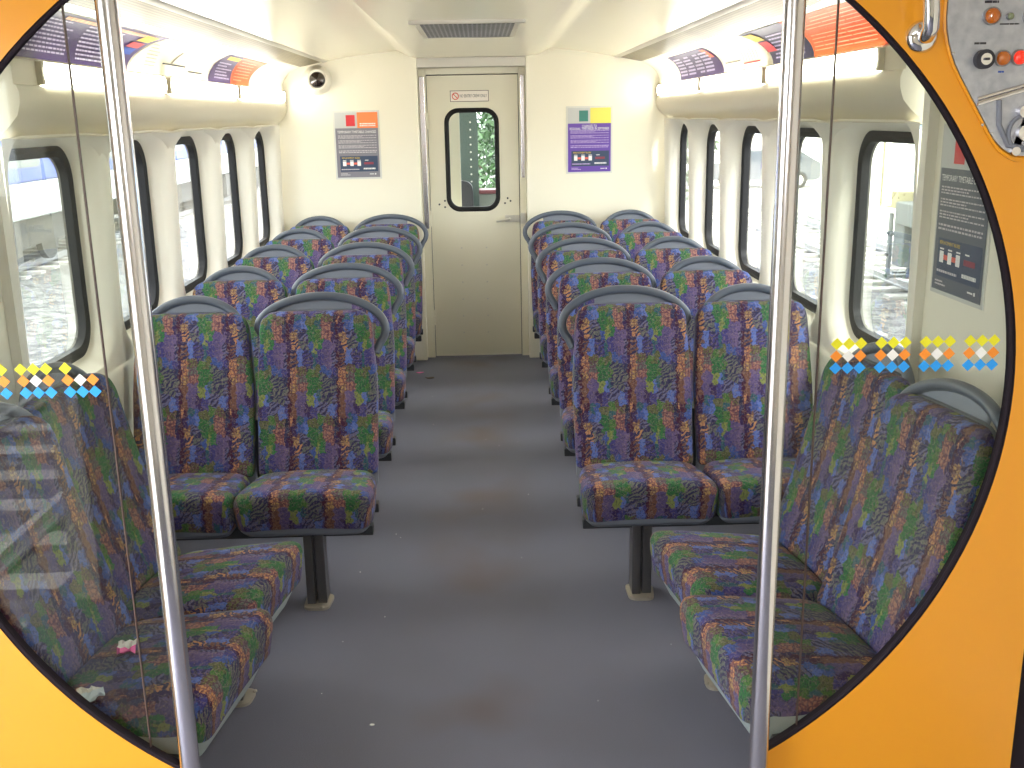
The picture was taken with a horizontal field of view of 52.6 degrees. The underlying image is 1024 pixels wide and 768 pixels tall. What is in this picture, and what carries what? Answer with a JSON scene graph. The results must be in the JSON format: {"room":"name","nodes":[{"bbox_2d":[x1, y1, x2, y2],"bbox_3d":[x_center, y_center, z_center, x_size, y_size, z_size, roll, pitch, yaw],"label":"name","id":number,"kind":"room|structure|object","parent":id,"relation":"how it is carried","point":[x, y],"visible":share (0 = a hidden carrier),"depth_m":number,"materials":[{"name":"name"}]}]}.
{"room":"train carriage","nodes":[
{"label":"train carriage","id":0,"kind":"room"},
{"bbox_2d":[0,125,284,436],"bbox_3d":[-1.548,-0.574,4.627,0.192,2.300,5.480,-1,15,-2],"label":"wall","id":1,"kind":"structure","parent":0,"point":[158,146],"depth_m":3.94,"materials":[{"name":"white plastic"}]},
{"bbox_2d":[9,146,90,366],"bbox_3d":[-1.566,-0.403,3.436,0.044,0.745,0.655,-1,15,-2],"label":"window","id":2,"kind":"structure","parent":1,"relation":"in","point":[57,156],"depth_m":3.69,"materials":[{"name":"black rubber"}]},
{"bbox_2d":[35,61,103,88],"bbox_3d":[-1.427,-0.991,3.331,0.024,0.068,0.563,-1,15,-2],"label":"strip light","id":3,"kind":"object","parent":1,"relation":"attached to","point":[53,74],"depth_m":3.29,"materials":[{"name":"white plastic"}]},
{"bbox_2d":[16,11,169,69],"bbox_3d":[-1.399,-1.100,3.309,0.091,0.134,1.843,-1,15,-2],"label":"card","id":4,"kind":"object","parent":1,"relation":"attached to","point":[48,43],"visible":0.6,"depth_m":3.36,"materials":[{"name":"purple"}]},
{"bbox_2d":[123,140,158,329],"bbox_3d":[-1.593,-0.616,4.258,0.044,0.745,0.655,-1,15,-2],"label":"window","id":5,"kind":"structure","parent":1,"relation":"in","point":[141,165],"depth_m":4.53,"materials":[{"name":"black rubber"}]},
{"bbox_2d":[126,72,167,93],"bbox_3d":[-1.453,-1.190,4.103,0.024,0.067,0.511,-1,15,-2],"label":"strip light","id":6,"kind":"object","parent":1,"relation":"attached to","point":[136,82],"depth_m":4.09,"materials":[{"name":"white plastic"}]},
{"bbox_2d":[0,6,296,140],"bbox_3d":[-1.494,-1.429,5.022,0.222,0.385,4.290,-1,15,-2],"label":"luggage rack","id":7,"kind":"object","parent":1,"relation":"attached to","point":[27,107],"depth_m":3.96,"materials":[{"name":"beige plastic"}]},
{"bbox_2d":[128,39,221,80],"bbox_3d":[-1.439,-1.408,4.497,0.091,0.134,1.159,-1,15,-2],"label":"card","id":8,"kind":"object","parent":1,"relation":"attached to","point":[170,57],"visible":1,"depth_m":4.46,"materials":[{"name":"beige paper"}]},
{"bbox_2d":[176,136,206,293],"bbox_3d":[-1.620,-0.830,5.080,0.044,0.745,0.655,-1,15,-2],"label":"window","id":9,"kind":"structure","parent":1,"relation":"in","point":[187,141],"depth_m":5.34,"materials":[{"name":"black rubber"}]},
{"bbox_2d":[166,77,238,98],"bbox_3d":[-1.484,-1.435,5.039,0.024,0.068,1.295,-1,15,-2],"label":"strip light","id":10,"kind":"object","parent":1,"relation":"attached to","point":[174,85],"visible":0.94,"depth_m":4.89,"materials":[{"name":"white plastic"}]},
{"bbox_2d":[221,133,242,266],"bbox_3d":[-1.647,-1.043,5.903,0.044,0.745,0.655,-1,15,-2],"label":"window","id":11,"kind":"structure","parent":1,"relation":"in","point":[227,138],"depth_m":6.17,"materials":[{"name":"black rubber"}]},
{"bbox_2d":[208,55,266,85],"bbox_3d":[-1.479,-1.705,5.645,0.087,0.132,1.112,-1,15,-2],"label":"card","id":12,"kind":"object","parent":1,"relation":"attached to","point":[231,69],"visible":1,"depth_m":5.56,"materials":[{"name":"purple"}]},
{"bbox_2d":[238,86,285,101],"bbox_3d":[-1.528,-1.782,6.376,0.024,0.068,1.370,-1,15,-2],"label":"strip light","id":13,"kind":"object","parent":1,"relation":"attached to","point":[244,92],"visible":0.88,"depth_m":6.24,"materials":[{"name":"white plastic"}]},
{"bbox_2d":[255,131,269,246],"bbox_3d":[-1.675,-1.256,6.725,0.044,0.745,0.655,-1,15,-2],"label":"window","id":14,"kind":"structure","parent":1,"relation":"in","point":[258,138],"depth_m":7.00,"materials":[{"name":"black rubber"}]},
{"bbox_2d":[160,0,741,60],"bbox_3d":[-0.195,-1.655,4.427,3.200,0.233,5.610,-1,15,-2],"label":"ceiling","id":15,"kind":"structure","parent":0,"point":[327,30],"depth_m":4.59,"materials":[{"name":"white plastic"}]},
{"bbox_2d":[64,0,326,67],"bbox_3d":[-1.267,-1.489,4.399,0.203,0.043,5.480,-1,15,-2],"label":"strip light","id":16,"kind":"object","parent":15,"relation":"attached to","point":[159,14],"depth_m":4.15,"materials":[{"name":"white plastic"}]},
{"bbox_2d":[408,19,524,38],"bbox_3d":[-0.203,-1.635,4.779,0.490,0.018,0.920,-1,15,-2],"label":"ceiling vent","id":17,"kind":"object","parent":15,"relation":"in","point":[495,27],"visible":0.95,"depth_m":4.67,"materials":[{"name":"grey metal"}]},
{"bbox_2d":[614,0,832,61],"bbox_3d":[0.885,-1.543,4.456,0.203,0.043,5.480,-1,15,-2],"label":"light","id":18,"kind":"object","parent":15,"relation":"attached to","point":[744,13],"depth_m":4.52,"materials":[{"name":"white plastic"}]},
{"bbox_2d":[449,113,461,206],"bbox_3d":[-1.024,-1.327,7.689,1.300,2.200,0.050,-1,15,-2],"label":"wall","id":19,"kind":"structure","parent":0,"point":[454,126],"depth_m":7.60,"materials":[{"name":"beige laminate"}]},
{"bbox_2d":[177,354,758,767],"bbox_3d":[-0.102,0.932,3.406,3.240,0.050,8.930,-1,15,-2],"label":"floor","id":20,"kind":"structure","parent":0,"point":[460,649],"depth_m":3.60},
{"bbox_2d":[0,0,179,767],"bbox_3d":[-0.949,0.084,1.959,0.529,2.350,0.041,-1,15,-2],"label":"screen","id":21,"kind":"object","parent":20,"relation":"on","point":[45,722],"visible":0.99,"depth_m":2.08,"materials":[{"name":"orange paint"}]},
{"bbox_2d":[94,0,200,767],"bbox_3d":[-0.668,0.082,1.927,0.080,2.360,0.080,-1,15,-2],"label":"pole","id":22,"kind":"object","parent":20,"relation":"on","point":[108,19],"visible":1,"depth_m":1.88,"materials":[{"name":"silver metal"}]},
{"bbox_2d":[0,362,302,758],"bbox_3d":[-0.986,0.527,2.789,0.701,1.076,0.982,-1,15,-1],"label":"seat","id":23,"kind":"object","parent":20,"relation":"on","point":[65,587],"visible":0.76,"depth_m":2.67,"materials":[{"name":"multicoloured fabric"}]},
{"bbox_2d":[76,686,104,701],"bbox_3d":[-0.966,0.710,2.374,0.055,0.022,0.045,-9,17,-29],"label":"crumpled tissue","id":24,"kind":"object","parent":23,"relation":"on","point":[93,692],"visible":0.81,"depth_m":2.37,"materials":[{"name":"white paper"}]},
{"bbox_2d":[116,638,136,654],"bbox_3d":[-0.963,0.657,2.588,0.045,0.017,0.055,-4,15,-13],"label":"wrapper","id":25,"kind":"object","parent":23,"relation":"on","point":[123,646],"visible":0.99,"depth_m":2.58,"materials":[{"name":"white"}]},
{"bbox_2d":[67,608,272,742],"bbox_3d":[-0.867,0.727,2.608,0.415,0.191,0.459,1,15,7],"label":"cushion","id":26,"kind":"object","parent":23,"relation":"on","point":[227,647],"depth_m":2.53,"materials":[{"name":"multicoloured fabric"}]},
{"bbox_2d":[126,541,302,623],"bbox_3d":[-0.873,0.614,3.045,0.415,0.191,0.459,1,15,7],"label":"cushion","id":27,"kind":"object","parent":23,"relation":"on","point":[264,576],"depth_m":2.98,"materials":[{"name":"multicoloured fabric"}]},
{"bbox_2d":[133,292,389,610],"bbox_3d":[-0.972,0.246,3.868,1.020,1.076,0.663,-1,15,-2],"label":"seat","id":28,"kind":"object","parent":20,"relation":"on","point":[313,440],"visible":0.78,"depth_m":3.98,"materials":[{"name":"patterned moquette fabric"},{"name":"grey plastic"},{"name":"dark steel"}]},
{"bbox_2d":[169,473,249,532],"bbox_3d":[-1.214,0.429,3.779,0.483,0.191,0.415,-1,15,-2],"label":"cushion","id":29,"kind":"object","parent":28,"relation":"on","point":[201,502],"depth_m":3.60,"materials":[{"name":"multicoloured fabric"}]},
{"bbox_2d":[233,469,375,531],"bbox_3d":[-0.738,0.417,3.792,0.483,0.191,0.415,-1,15,-2],"label":"cushion","id":30,"kind":"object","parent":28,"relation":"on","point":[279,500],"depth_m":3.61,"materials":[{"name":"multicoloured fabric"}]},
{"bbox_2d":[192,263,403,464],"bbox_3d":[-0.999,0.038,4.669,1.020,1.076,0.663,-1,15,-2],"label":"seat","id":31,"kind":"object","parent":20,"relation":"on","point":[250,290],"visible":0.35,"depth_m":4.79,"materials":[{"name":"multicoloured fabric"}]},
{"bbox_2d":[379,410,392,453],"bbox_3d":[-0.765,0.209,4.593,0.483,0.191,0.415,-1,15,-2],"label":"cushion","id":32,"kind":"object","parent":31,"relation":"on","point":[385,417],"depth_m":4.43,"materials":[{"name":"multicoloured fabric"}]},
{"bbox_2d":[234,242,414,408],"bbox_3d":[-1.025,-0.170,5.470,1.020,1.076,0.663,-1,15,-2],"label":"seat","id":33,"kind":"object","parent":20,"relation":"on","point":[286,263],"visible":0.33,"depth_m":5.59,"materials":[{"name":"patterned moquette fabric"},{"name":"grey plastic"},{"name":"dark steel"}]},
{"bbox_2d":[395,368,405,401],"bbox_3d":[-0.791,0.002,5.394,0.483,0.191,0.415,-1,15,-2],"label":"cushion","id":34,"kind":"object","parent":33,"relation":"on","point":[400,376],"depth_m":5.22,"materials":[{"name":"multicoloured fabric"}]},
{"bbox_2d":[266,226,422,370],"bbox_3d":[-1.052,-0.377,6.271,1.020,1.076,0.663,-1,15,-2],"label":"seat","id":35,"kind":"object","parent":20,"relation":"on","point":[311,243],"visible":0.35,"depth_m":6.39,"materials":[{"name":"patterned moquette fabric"},{"name":"grey plastic"},{"name":"dark steel"}]},
{"bbox_2d":[407,336,414,363],"bbox_3d":[-0.818,-0.206,6.195,0.483,0.191,0.415,-1,15,-2],"label":"cushion","id":36,"kind":"object","parent":35,"relation":"on","point":[410,339],"depth_m":6.02,"materials":[{"name":"multicoloured fabric"}]},
{"bbox_2d":[291,214,428,341],"bbox_3d":[-1.078,-0.585,7.072,1.020,1.076,0.663,-1,15,-2],"label":"seat","id":37,"kind":"object","parent":20,"relation":"on","point":[331,228],"visible":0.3,"depth_m":7.20,"materials":[{"name":"patterned moquette fabric"},{"name":"grey plastic"},{"name":"dark steel"}]},
{"bbox_2d":[416,312,421,334],"bbox_3d":[-0.844,-0.414,6.996,0.483,0.191,0.415,-1,15,-2],"label":"cushion","id":38,"kind":"object","parent":37,"relation":"on","point":[418,314],"depth_m":6.82,"materials":[{"name":"multicoloured fabric"}]},
{"bbox_2d":[523,209,658,338],"bbox_3d":[0.600,-0.627,7.117,1.020,1.076,0.663,-1,15,-2],"label":"seat","id":39,"kind":"object","parent":20,"relation":"on","point":[617,222],"visible":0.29,"depth_m":7.23,"materials":[{"name":"patterned moquette fabric"},{"name":"grey plastic"},{"name":"dark steel"}]},
{"bbox_2d":[533,309,538,331],"bbox_3d":[0.379,-0.445,7.029,0.483,0.191,0.415,-1,15,-2],"label":"cushion","id":40,"kind":"object","parent":39,"relation":"on","point":[535,311],"depth_m":6.85,"materials":[{"name":"multicoloured fabric"}]},
{"bbox_2d":[528,221,682,367],"bbox_3d":[0.627,-0.419,6.316,1.020,1.076,0.663,-1,15,-2],"label":"seat","id":41,"kind":"object","parent":20,"relation":"on","point":[636,236],"visible":0.24,"depth_m":6.43,"materials":[{"name":"patterned moquette fabric"},{"name":"grey plastic"},{"name":"dark steel"}]},
{"bbox_2d":[540,333,547,360],"bbox_3d":[0.406,-0.237,6.228,0.483,0.191,0.415,-1,15,-2],"label":"cushion","id":42,"kind":"object","parent":41,"relation":"on","point":[543,336],"depth_m":6.05,"materials":[{"name":"multicoloured fabric"}]},
{"bbox_2d":[535,236,712,404],"bbox_3d":[0.653,-0.212,5.514,1.020,1.076,0.663,-1,15,-2],"label":"seat","id":43,"kind":"object","parent":20,"relation":"on","point":[659,255],"visible":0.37,"depth_m":5.63,"materials":[{"name":"multicoloured fabric"}]},
{"bbox_2d":[549,364,558,397],"bbox_3d":[0.432,-0.029,5.426,0.483,0.191,0.415,-1,15,-2],"label":"cushion","id":44,"kind":"object","parent":43,"relation":"on","point":[553,372],"depth_m":5.25,"materials":[{"name":"multicoloured fabric"}]},
{"bbox_2d":[545,256,752,455],"bbox_3d":[0.680,-0.004,4.713,1.020,1.076,0.663,-1,15,-2],"label":"seat","id":45,"kind":"object","parent":20,"relation":"on","point":[693,280],"visible":0.27,"depth_m":4.83,"materials":[{"name":"multicoloured fabric"}]},
{"bbox_2d":[562,406,574,448],"bbox_3d":[0.459,0.179,4.625,0.483,0.191,0.415,-1,15,-2],"label":"cushion","id":46,"kind":"object","parent":45,"relation":"on","point":[568,437],"depth_m":4.45,"materials":[{"name":"multicoloured fabric"}]},
{"bbox_2d":[558,283,812,600],"bbox_3d":[0.706,0.204,3.912,1.020,1.076,0.663,-1,15,-2],"label":"seat","id":47,"kind":"object","parent":20,"relation":"on","point":[640,438],"visible":0.84,"depth_m":4.02,"materials":[{"name":"patterned moquette fabric"},{"name":"grey plastic"},{"name":"dark steel"}]},
{"bbox_2d":[578,461,718,521],"bbox_3d":[0.485,0.387,3.824,0.483,0.191,0.415,-1,15,-2],"label":"cushion","id":48,"kind":"object","parent":47,"relation":"on","point":[610,491],"depth_m":3.64,"materials":[{"name":"multicoloured fabric"}]},
{"bbox_2d":[703,457,795,517],"bbox_3d":[0.961,0.375,3.837,0.483,0.191,0.415,-1,15,-2],"label":"cushion","id":49,"kind":"object","parent":47,"relation":"on","point":[736,481],"depth_m":3.65,"materials":[{"name":"multicoloured fabric"}]},
{"bbox_2d":[748,0,806,767],"bbox_3d":[0.497,0.052,1.958,0.080,2.360,0.080,-1,15,-2],"label":"pole","id":50,"kind":"object","parent":20,"relation":"on","point":[794,11],"visible":1,"depth_m":1.92,"materials":[{"name":"silver metal"}]},
{"bbox_2d":[650,342,1000,738],"bbox_3d":[0.791,0.482,2.837,0.701,1.076,0.982,-2,15,-2],"label":"seat","id":51,"kind":"object","parent":20,"relation":"on","point":[900,464],"visible":0.8,"depth_m":2.67,"materials":[{"name":"multicoloured fabric"}]},
{"bbox_2d":[650,530,821,602],"bbox_3d":[0.670,0.575,3.087,0.415,0.191,0.459,-4,15,-10],"label":"cushion","id":52,"kind":"object","parent":51,"relation":"on","point":[689,563],"depth_m":3.02,"materials":[{"name":"multicoloured fabric"}]},
{"bbox_2d":[679,595,875,723],"bbox_3d":[0.692,0.688,2.650,0.415,0.191,0.459,-4,15,-10],"label":"cushion","id":53,"kind":"object","parent":51,"relation":"on","point":[839,638],"depth_m":2.56,"materials":[{"name":"multicoloured fabric"}]},
{"bbox_2d":[767,0,1023,767],"bbox_3d":[0.777,0.040,2.005,0.529,2.350,0.041,-1,15,-2],"label":"screen","id":54,"kind":"object","parent":20,"relation":"on","point":[943,691],"visible":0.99,"depth_m":2.10,"materials":[{"name":"orange paint"}]},
{"bbox_2d":[905,0,939,52],"bbox_3d":[0.704,-0.705,1.756,0.080,0.271,0.063,-1,15,-2],"label":"handrail","id":55,"kind":"object","parent":54,"relation":"attached to","point":[921,36],"visible":1,"depth_m":1.78,"materials":[{"name":"silver metal"}]},
{"bbox_2d":[943,0,1023,161],"bbox_3d":[0.887,-0.604,1.808,0.270,0.425,0.028,-1,15,-2],"label":"control panel","id":56,"kind":"object","parent":54,"relation":"attached to","point":[984,39],"visible":1,"depth_m":1.82,"materials":[{"name":"grey metal"}]},
{"bbox_2d":[973,49,994,68],"bbox_3d":[0.828,-0.570,1.815,0.033,0.033,0.014,-1,15,-2],"label":"switch","id":57,"kind":"object","parent":56,"relation":"attached to","point":[982,58],"depth_m":1.81,"materials":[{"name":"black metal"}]},
{"bbox_2d":[985,8,1000,23],"bbox_3d":[0.836,-0.640,1.799,0.027,0.026,0.024,-1,15,-2],"label":"lamp","id":58,"kind":"object","parent":56,"relation":"attached to","point":[992,15],"depth_m":1.79,"materials":[{"name":"orange plastic"}]},
{"bbox_2d":[974,0,1019,72],"bbox_3d":[0.849,-0.608,1.812,0.077,0.121,0.001,-1,15,-2],"label":"print","id":59,"kind":"object","parent":56,"relation":"attached to","point":[994,1],"depth_m":1.81},
{"bbox_2d":[997,51,1010,64],"bbox_3d":[0.863,-0.572,1.818,0.025,0.024,0.022,-1,15,-2],"label":"lamp","id":60,"kind":"object","parent":56,"relation":"attached to","point":[1003,57],"depth_m":1.81,"materials":[{"name":"orange plastic"}]},
{"bbox_2d":[1008,13,1013,18],"bbox_3d":[0.868,-0.640,1.800,0.011,0.011,0.010,-1,15,-2],"label":"lamp","id":61,"kind":"object","parent":56,"relation":"on","point":[1010,15],"depth_m":1.80,"materials":[{"name":"green"}]},
{"bbox_2d":[1014,50,1023,64],"bbox_3d":[0.893,-0.574,1.818,0.025,0.024,0.022,-1,15,-2],"label":"lamp","id":62,"kind":"object","parent":56,"relation":"attached to","point":[1018,54],"depth_m":1.81,"materials":[{"name":"red plastic"}]},
{"bbox_2d":[1010,653,1023,767],"bbox_3d":[1.227,0.026,2.027,0.370,2.350,0.040,-1,15,-2],"label":"trim","id":63,"kind":"structure","parent":54,"relation":"attached to","point":[1017,756],"depth_m":2.19,"materials":[{"name":"black"}]},
{"bbox_2d":[253,45,689,359],"bbox_3d":[-0.265,-1.330,7.367,3.000,2.340,0.120,-1,15,-2],"label":"wall","id":64,"kind":"structure","parent":0,"point":[555,79],"depth_m":7.21,"materials":[{"name":"beige plastic"}]},
{"bbox_2d":[302,65,331,94],"bbox_3d":[-1.331,-2.064,7.024,0.200,0.200,0.107,-1,15,-2],"label":"security camera","id":65,"kind":"object","parent":64,"relation":"attached to","point":[316,79],"visible":1,"depth_m":7.01,"materials":[{"name":"white plastic"}]},
{"bbox_2d":[332,110,381,178],"bbox_3d":[-1.073,-1.659,7.189,0.319,0.464,0.009,-1,15,-2],"label":"poster","id":66,"kind":"object","parent":64,"relation":"attached to","point":[357,146],"visible":1,"depth_m":7.19,"materials":[{"name":"white paper"}]},
{"bbox_2d":[338,135,376,173],"bbox_3d":[-1.071,-1.591,7.202,0.263,0.271,0.001,-1,15,-2],"label":"print","id":67,"kind":"object","parent":66,"relation":"attached to","point":[359,146],"depth_m":7.19},
{"bbox_2d":[416,56,525,67],"bbox_3d":[-0.281,-2.210,7.105,0.747,0.065,0.045,-1,15,-2],"label":"trim","id":68,"kind":"structure","parent":64,"relation":"attached to","point":[503,61],"depth_m":7.08,"materials":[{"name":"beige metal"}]},
{"bbox_2d":[417,66,528,356],"bbox_3d":[-0.267,-1.279,7.450,0.747,2.200,0.086,-1,15,-2],"label":"trim","id":69,"kind":"structure","parent":64,"relation":"attached to","point":[422,73],"depth_m":7.37,"materials":[{"name":"paint"}]},
{"bbox_2d":[426,74,521,355],"bbox_3d":[-0.279,-1.181,7.449,0.669,1.998,0.096,-1,15,-2],"label":"door","id":70,"kind":"structure","parent":64,"relation":"in","point":[476,249],"depth_m":7.49,"materials":[{"name":"paint"}]},
{"bbox_2d":[450,90,488,101],"bbox_3d":[-0.298,-2.013,7.234,0.270,0.076,0.009,-1,15,-2],"label":"door sign","id":71,"kind":"object","parent":70,"relation":"attached to","point":[462,95],"visible":1,"depth_m":7.23,"materials":[{"name":"grey plastic"}]},
{"bbox_2d":[521,213,525,223],"bbox_3d":[0.082,-1.190,7.432,0.036,0.075,0.028,-1,15,-2],"label":"trim","id":72,"kind":"structure","parent":64,"relation":"attached to","point":[523,215],"depth_m":7.42,"materials":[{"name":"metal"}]},
{"bbox_2d":[566,106,612,173],"bbox_3d":[0.540,-1.705,7.230,0.324,0.459,0.009,-1,15,-2],"label":"poster","id":73,"kind":"object","parent":64,"relation":"attached to","point":[589,129],"visible":1,"depth_m":7.23,"materials":[{"name":"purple paper"}]},
{"bbox_2d":[571,130,608,169],"bbox_3d":[0.543,-1.637,7.244,0.267,0.268,0.001,-1,15,-2],"label":"print","id":74,"kind":"object","parent":73,"relation":"attached to","point":[590,136],"depth_m":7.23},
{"bbox_2d":[455,354,518,355],"bbox_3d":[-0.282,-0.468,8.841,2.800,0.050,2.200,-1,15,-2],"label":"floor","id":75,"kind":"structure","parent":0,"point":[496,354],"depth_m":7.78,"materials":[{"name":"grey"}]},
{"bbox_2d":[461,180,473,206],"bbox_3d":[-0.471,-1.081,8.608,0.360,1.262,0.470,-1,15,-2],"label":"seat","id":76,"kind":"object","parent":75,"relation":"on","point":[466,187],"visible":0.09,"depth_m":8.26,"materials":[{"name":"grey plastic"}]},
{"bbox_2d":[459,113,478,205],"bbox_3d":[-0.352,-1.601,8.693,0.150,2.200,0.113,-1,15,-2],"label":"partition","id":77,"kind":"structure","parent":75,"relation":"on","point":[467,121],"depth_m":8.56,"materials":[{"name":"metal"}]},
{"bbox_2d":[479,188,495,205],"bbox_3d":[-0.155,-1.036,8.595,0.210,1.150,0.240,-1,15,-2],"label":"console","id":78,"kind":"object","parent":75,"relation":"on","point":[487,196],"visible":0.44,"depth_m":8.37,"materials":[{"name":"grey"}]},
{"bbox_2d":[664,90,1005,431],"bbox_3d":[1.199,-0.642,4.700,0.192,2.300,5.480,-1,15,-2],"label":"wall","id":79,"kind":"structure","parent":0,"point":[930,314],"depth_m":3.81,"materials":[{"name":"white plastic"}]},
{"bbox_2d":[657,78,700,94],"bbox_3d":[1.026,-1.846,6.444,0.024,0.068,1.370,-1,15,-2],"label":"strip light","id":80,"kind":"object","parent":79,"relation":"attached to","point":[694,84],"visible":0.94,"depth_m":6.31,"materials":[{"name":"white plastic"}]},
{"bbox_2d":[678,124,688,237],"bbox_3d":[1.180,-1.328,6.801,0.044,0.745,0.655,-1,15,-2],"label":"window","id":81,"kind":"structure","parent":79,"relation":"in","point":[684,132],"depth_m":7.08,"materials":[{"name":"black rubber"}]},
{"bbox_2d":[668,48,723,79],"bbox_3d":[1.016,-1.793,5.812,0.087,0.132,1.160,-1,15,-2],"label":"card","id":82,"kind":"object","parent":79,"relation":"attached to","point":[700,62],"visible":1,"depth_m":5.76,"materials":[{"name":"purple paper"}]},
{"bbox_2d":[704,124,718,255],"bbox_3d":[1.207,-1.114,5.979,0.044,0.745,0.655,-1,15,-2],"label":"window","id":83,"kind":"structure","parent":79,"relation":"in","point":[713,130],"depth_m":6.25,"materials":[{"name":"black rubber"}]},
{"bbox_2d":[700,67,765,89],"bbox_3d":[1.070,-1.499,5.107,0.024,0.068,1.295,-1,15,-2],"label":"strip light","id":84,"kind":"object","parent":79,"relation":"attached to","point":[753,76],"visible":0.96,"depth_m":4.96,"materials":[{"name":"white plastic"}]},
{"bbox_2d":[710,36,771,71],"bbox_3d":[1.048,-1.532,4.801,0.091,0.134,0.849,-1,15,-2],"label":"card","id":85,"kind":"object","parent":79,"relation":"attached to","point":[738,52],"visible":1,"depth_m":4.80,"materials":[{"name":"beige paper"}]},
{"bbox_2d":[738,126,760,279],"bbox_3d":[1.234,-0.901,5.156,0.044,0.745,0.655,-1,15,-2],"label":"window","id":86,"kind":"structure","parent":79,"relation":"in","point":[750,131],"depth_m":5.42,"materials":[{"name":"black rubber"}]},
{"bbox_2d":[644,0,924,123],"bbox_3d":[1.082,-1.494,5.090,0.222,0.385,4.290,-1,15,-2],"label":"luggage rack","id":87,"kind":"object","parent":79,"relation":"attached to","point":[894,92],"depth_m":3.84,"materials":[{"name":"beige plastic"}]},
{"bbox_2d":[791,128,820,313],"bbox_3d":[1.261,-0.688,4.334,0.044,0.745,0.655,-1,15,-2],"label":"window","id":88,"kind":"structure","parent":79,"relation":"in","point":[808,302],"depth_m":4.51,"materials":[{"name":"black rubber"}]},
{"bbox_2d":[738,2,888,63],"bbox_3d":[1.076,-1.292,3.873,0.095,0.136,1.534,-1,15,-2],"label":"card","id":89,"kind":"object","parent":79,"relation":"attached to","point":[855,32],"visible":0.6,"depth_m":3.60,"materials":[{"name":"orange"}]},
{"bbox_2d":[765,47,884,82],"bbox_3d":[1.113,-1.161,3.805,0.024,0.068,1.295,-1,15,-2],"label":"strip light","id":90,"kind":"object","parent":79,"relation":"attached to","point":[872,59],"visible":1,"depth_m":3.50,"materials":[{"name":"white plastic"}]},
{"bbox_2d":[849,130,913,350],"bbox_3d":[1.288,-0.474,3.511,0.044,0.745,0.655,-1,15,-2],"label":"window","id":91,"kind":"structure","parent":79,"relation":"in","point":[872,138],"depth_m":3.77,"materials":[{"name":"black rubber"}]},
{"bbox_2d":[930,124,991,310],"bbox_3d":[1.225,-0.463,2.815,0.009,0.474,0.324,-1,15,-2],"label":"poster","id":92,"kind":"object","parent":79,"relation":"attached to","point":[962,239],"visible":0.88,"depth_m":2.83,"materials":[{"name":"white paper"}]},
{"bbox_2d":[935,186,984,286],"bbox_3d":[1.222,-0.394,2.831,0.001,0.277,0.267,-1,15,-2],"label":"print","id":93,"kind":"object","parent":92,"relation":"attached to","point":[970,278],"depth_m":2.82},
{"label":"outside","id":94,"kind":"structure","parent":0,"visible":0},
{"bbox_2d":[19,145,907,365],"bbox_3d":[-1.426,-8.503,44.260,140.000,0.001,170.000,-1,15,-2],"label":"ground","id":95,"kind":"structure","parent":94,"point":[47,298],"depth_m":17.39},
{"bbox_2d":[18,180,259,279],"bbox_3d":[-11.160,-7.083,39.138,2.500,0.170,120.000,-1,15,-2],"label":"railway track","id":96,"kind":"object","parent":95,"relation":"on","point":[186,207],"visible":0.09,"depth_m":23.08,"materials":[{"name":"silver metal"}]},
{"bbox_2d":[0,139,258,263],"bbox_3d":[-11.458,-10.556,45.463,2.815,3.380,82.000,-1,15,-2],"label":"train","id":97,"kind":"object","parent":96,"relation":"on","point":[37,217],"visible":0.06,"depth_m":20.61,"materials":[{"name":"grey"}]},
{"bbox_2d":[477,112,494,187],"bbox_3d":[-1.497,-5.377,20.816,5.092,5.793,3.434,-1,15,-2],"label":"tree","id":98,"kind":"object","parent":95,"relation":"on","point":[492,158],"visible":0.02,"depth_m":20.61,"materials":[{"name":"green plant"}]},
{"bbox_2d":[477,112,719,201],"bbox_3d":[1.107,-4.405,17.083,4.654,5.694,3.513,-1,15,-2],"label":"tree","id":99,"kind":"object","parent":95,"relation":"on","point":[487,134],"visible":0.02,"depth_m":16.87,"materials":[{"name":"green plant"}]},
{"bbox_2d":[686,227,902,346],"bbox_3d":[2.730,-7.431,39.508,2.500,0.170,120.000,-1,15,-2],"label":"railway track","id":100,"kind":"object","parent":95,"relation":"on","point":[716,244],"visible":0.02,"depth_m":16.10,"materials":[{"name":"silver metal"}]},
{"bbox_2d":[686,182,908,307],"bbox_3d":[6.328,-7.521,39.604,2.500,0.170,120.000,-1,15,-2],"label":"railway track","id":101,"kind":"object","parent":95,"relation":"on","point":[808,230],"visible":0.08,"depth_m":21.44,"materials":[{"name":"silver metal"}]},
{"bbox_2d":[879,124,921,278],"bbox_3d":[7.471,-2.461,11.935,3.039,3.900,9.250,-1,15,-2],"label":"wagon","id":102,"kind":"object","parent":101,"relation":"on","point":[901,200],"visible":0.13,"depth_m":16.09,"materials":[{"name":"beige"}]},
{"bbox_2d":[687,134,914,240],"bbox_3d":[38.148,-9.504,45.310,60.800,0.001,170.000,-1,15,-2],"label":"building","id":103,"kind":"structure","parent":95,"relation":"on","point":[899,157],"depth_m":42.31,"materials":[{"name":"concrete"}]},
{"bbox_2d":[714,149,820,187],"bbox_3d":[9.689,-8.356,40.018,4.220,1.460,1.772,2,15,12],"label":"parked car","id":104,"kind":"object","parent":103,"relation":"on","point":[810,168],"visible":0.23,"depth_m":39.00,"materials":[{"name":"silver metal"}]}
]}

